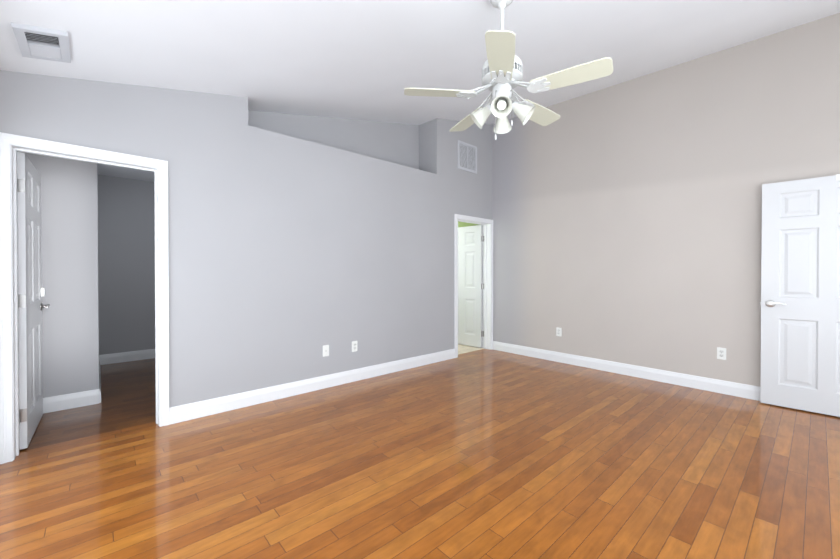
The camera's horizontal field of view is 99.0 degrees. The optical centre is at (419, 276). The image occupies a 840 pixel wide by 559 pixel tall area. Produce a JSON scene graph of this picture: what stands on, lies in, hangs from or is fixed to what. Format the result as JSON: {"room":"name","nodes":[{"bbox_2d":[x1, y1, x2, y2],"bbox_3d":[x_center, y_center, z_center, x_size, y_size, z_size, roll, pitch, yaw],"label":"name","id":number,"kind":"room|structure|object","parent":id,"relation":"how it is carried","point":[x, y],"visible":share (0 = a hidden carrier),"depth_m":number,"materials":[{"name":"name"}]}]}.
{"room":"empty bedroom","nodes":[
{"label":"empty bedroom","id":0,"kind":"room"},
{"bbox_2d":[17,151,100,397],"bbox_3d":[-3.619,-0.120,3.513,0.690,2.600,2.850,0,1,-42],"label":"wall","id":1,"kind":"structure","parent":0,"point":[98,253],"depth_m":3.20,"materials":[{"name":"grey paint"}]},
{"bbox_2d":[43,389,97,413],"bbox_3d":[-3.177,1.117,3.150,0.510,0.132,0.015,0,1,-42],"label":"baseboard","id":2,"kind":"structure","parent":1,"relation":"attached to","point":[69,401],"depth_m":3.20,"materials":[{"name":"white paint"}]},
{"bbox_2d":[98,355,101,403],"bbox_3d":[-3.592,1.110,4.020,0.015,0.132,1.865,0,1,-42],"label":"baseboard","id":3,"kind":"structure","parent":1,"relation":"attached to","point":[100,363],"depth_m":3.54,"materials":[{"name":"white paint"}]},
{"bbox_2d":[97,164,153,181],"bbox_3d":[-3.214,-1.373,3.867,1.780,0.100,2.850,0,1,-42],"label":"ceiling","id":4,"kind":"structure","parent":0,"point":[120,172],"depth_m":4.65,"materials":[{"name":"paint"}]},
{"bbox_2d":[101,175,154,354],"bbox_3d":[-3.923,-0.133,5.062,0.930,2.600,0.140,0,1,-42],"label":"wall","id":5,"kind":"structure","parent":0,"point":[127,205],"depth_m":4.90,"materials":[{"name":"grey paint"}]},
{"bbox_2d":[101,349,154,364],"bbox_3d":[-3.867,1.102,5.017,0.900,0.132,0.015,0,1,-42],"label":"baseboard","id":6,"kind":"structure","parent":5,"relation":"attached to","point":[150,353],"depth_m":4.89,"materials":[{"name":"white paint"}]},
{"bbox_2d":[0,70,492,407],"bbox_3d":[-1.008,-0.775,4.087,5.350,3.900,0.500,0,1,-42],"label":"wall","id":7,"kind":"structure","parent":0,"point":[296,243],"depth_m":3.48,"materials":[{"name":"paint"}]},
{"bbox_2d":[17,152,49,448],"bbox_3d":[-2.947,0.167,2.724,0.138,2.013,0.777,0,1,-42],"label":"hall door","id":8,"kind":"structure","parent":7,"relation":"in","point":[31,294],"depth_m":2.56,"materials":[{"name":"white paint"}]},
{"bbox_2d":[0,132,168,463],"bbox_3d":[-2.386,0.139,2.613,0.890,2.095,0.176,0,1,-42],"label":"trim","id":9,"kind":"structure","parent":7,"relation":"attached to","point":[11,145],"depth_m":2.37,"materials":[{"name":"white paint"}]},
{"bbox_2d":[169,349,454,424],"bbox_3d":[-0.753,1.110,3.984,3.370,0.132,0.015,0,1,-42],"label":"baseboard","id":10,"kind":"structure","parent":7,"relation":"attached to","point":[187,412],"depth_m":3.52,"materials":[{"name":"white paint"}]},
{"bbox_2d":[323,345,328,356],"bbox_3d":[-0.990,0.788,3.774,0.072,0.118,0.008,0,1,-42],"label":"electrical outlet","id":11,"kind":"object","parent":7,"relation":"attached to","point":[325,350],"visible":1,"depth_m":3.77,"materials":[{"name":"white plastic"}]},
{"bbox_2d":[352,341,356,351],"bbox_3d":[-0.730,0.786,4.008,0.072,0.118,0.008,0,1,-42],"label":"electrical outlet","id":12,"kind":"object","parent":7,"relation":"attached to","point":[354,346],"visible":1,"depth_m":4.00,"materials":[{"name":"white plastic"}]},
{"bbox_2d":[458,140,476,173],"bbox_3d":[0.701,-1.744,5.268,0.420,0.400,0.016,0,1,-42],"label":"air vent","id":13,"kind":"object","parent":7,"relation":"in","point":[467,156],"visible":0.98,"depth_m":5.26,"materials":[{"name":"white metal"}]},
{"bbox_2d":[458,225,482,347],"bbox_3d":[0.708,0.164,6.010,0.142,1.968,0.776,0,1,-42],"label":"bathroom door","id":14,"kind":"structure","parent":7,"relation":"in","point":[470,283],"depth_m":5.89,"materials":[{"name":"white paint"}]},
{"bbox_2d":[454,214,492,357],"bbox_3d":[0.775,0.139,5.455,0.890,2.050,0.176,0,1,-42],"label":"trim","id":15,"kind":"structure","parent":7,"relation":"attached to","point":[487,282],"depth_m":5.67,"materials":[{"name":"white paint"}]},
{"bbox_2d":[248,103,428,124],"bbox_3d":[-0.833,-1.949,4.235,2.680,0.693,0.221,0,1,-42],"label":"ceiling","id":16,"kind":"structure","parent":0,"point":[286,110],"depth_m":4.05,"materials":[{"name":"paint"}]},
{"bbox_2d":[0,349,839,558],"bbox_3d":[-0.053,1.233,3.146,5.490,0.100,8.180,0,1,-42],"label":"floor","id":17,"kind":"structure","parent":0,"point":[486,454],"depth_m":2.16,"materials":[{"name":"brown wood"}]},
{"bbox_2d":[0,0,839,123],"bbox_3d":[0.900,-1.772,2.062,5.490,1.513,5.330,0,1,-42],"label":"ceiling","id":18,"kind":"structure","parent":0,"point":[372,57],"depth_m":2.60,"materials":[{"name":"paint"}]},
{"bbox_2d":[11,22,70,62],"bbox_3d":[-2.135,-1.313,2.035,0.214,0.081,0.381,0,1,-42],"label":"ceiling vent","id":19,"kind":"object","parent":18,"relation":"in","point":[42,43],"visible":1,"depth_m":2.01,"materials":[{"name":"white metal"}]},
{"bbox_2d":[404,0,612,139],"bbox_3d":[0.516,-1.240,2.139,1.081,0.912,1.124,0,1,-42],"label":"ceiling fan","id":20,"kind":"object","parent":18,"relation":"hanging from","point":[502,73],"visible":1,"depth_m":2.03,"materials":[{"name":"white metal"}]},
{"bbox_2d":[458,344,483,354],"bbox_3d":[-0.200,1.206,6.301,1.490,0.104,2.490,0,1,-42],"label":"floor","id":21,"kind":"structure","parent":0,"point":[462,349],"depth_m":5.73,"materials":[{"name":"beige tile"}]},
{"bbox_2d":[458,13,839,386],"bbox_3d":[2.070,-0.780,4.770,0.140,3.900,7.780,0,1,-42],"label":"wall","id":22,"kind":"structure","parent":0,"point":[627,221],"depth_m":3.97,"materials":[{"name":"beige paint"}]},
{"bbox_2d":[556,327,561,335],"bbox_3d":[1.888,0.759,4.874,0.008,0.118,0.072,0,1,-42],"label":"electrical outlet","id":23,"kind":"object","parent":22,"relation":"attached to","point":[558,331],"visible":1,"depth_m":4.87,"materials":[{"name":"white plastic"}]},
{"bbox_2d":[493,341,760,400],"bbox_3d":[2.433,1.108,4.264,0.015,0.132,3.860,0,1,-42],"label":"baseboard","id":24,"kind":"structure","parent":22,"relation":"attached to","point":[752,392],"depth_m":4.12,"materials":[{"name":"white paint"}]},
{"bbox_2d":[717,347,725,359],"bbox_3d":[3.031,0.779,3.602,0.008,0.118,0.072,0,1,-42],"label":"electrical outlet","id":25,"kind":"object","parent":22,"relation":"attached to","point":[721,353],"visible":1,"depth_m":3.60,"materials":[{"name":"white plastic"}]},
{"bbox_2d":[760,174,839,416],"bbox_3d":[3.437,0.163,3.029,0.146,2.018,0.825,0,1,-42],"label":"entry door","id":26,"kind":"structure","parent":22,"relation":"in","point":[800,313],"depth_m":3.13,"materials":[{"name":"white paint"}]}
]}

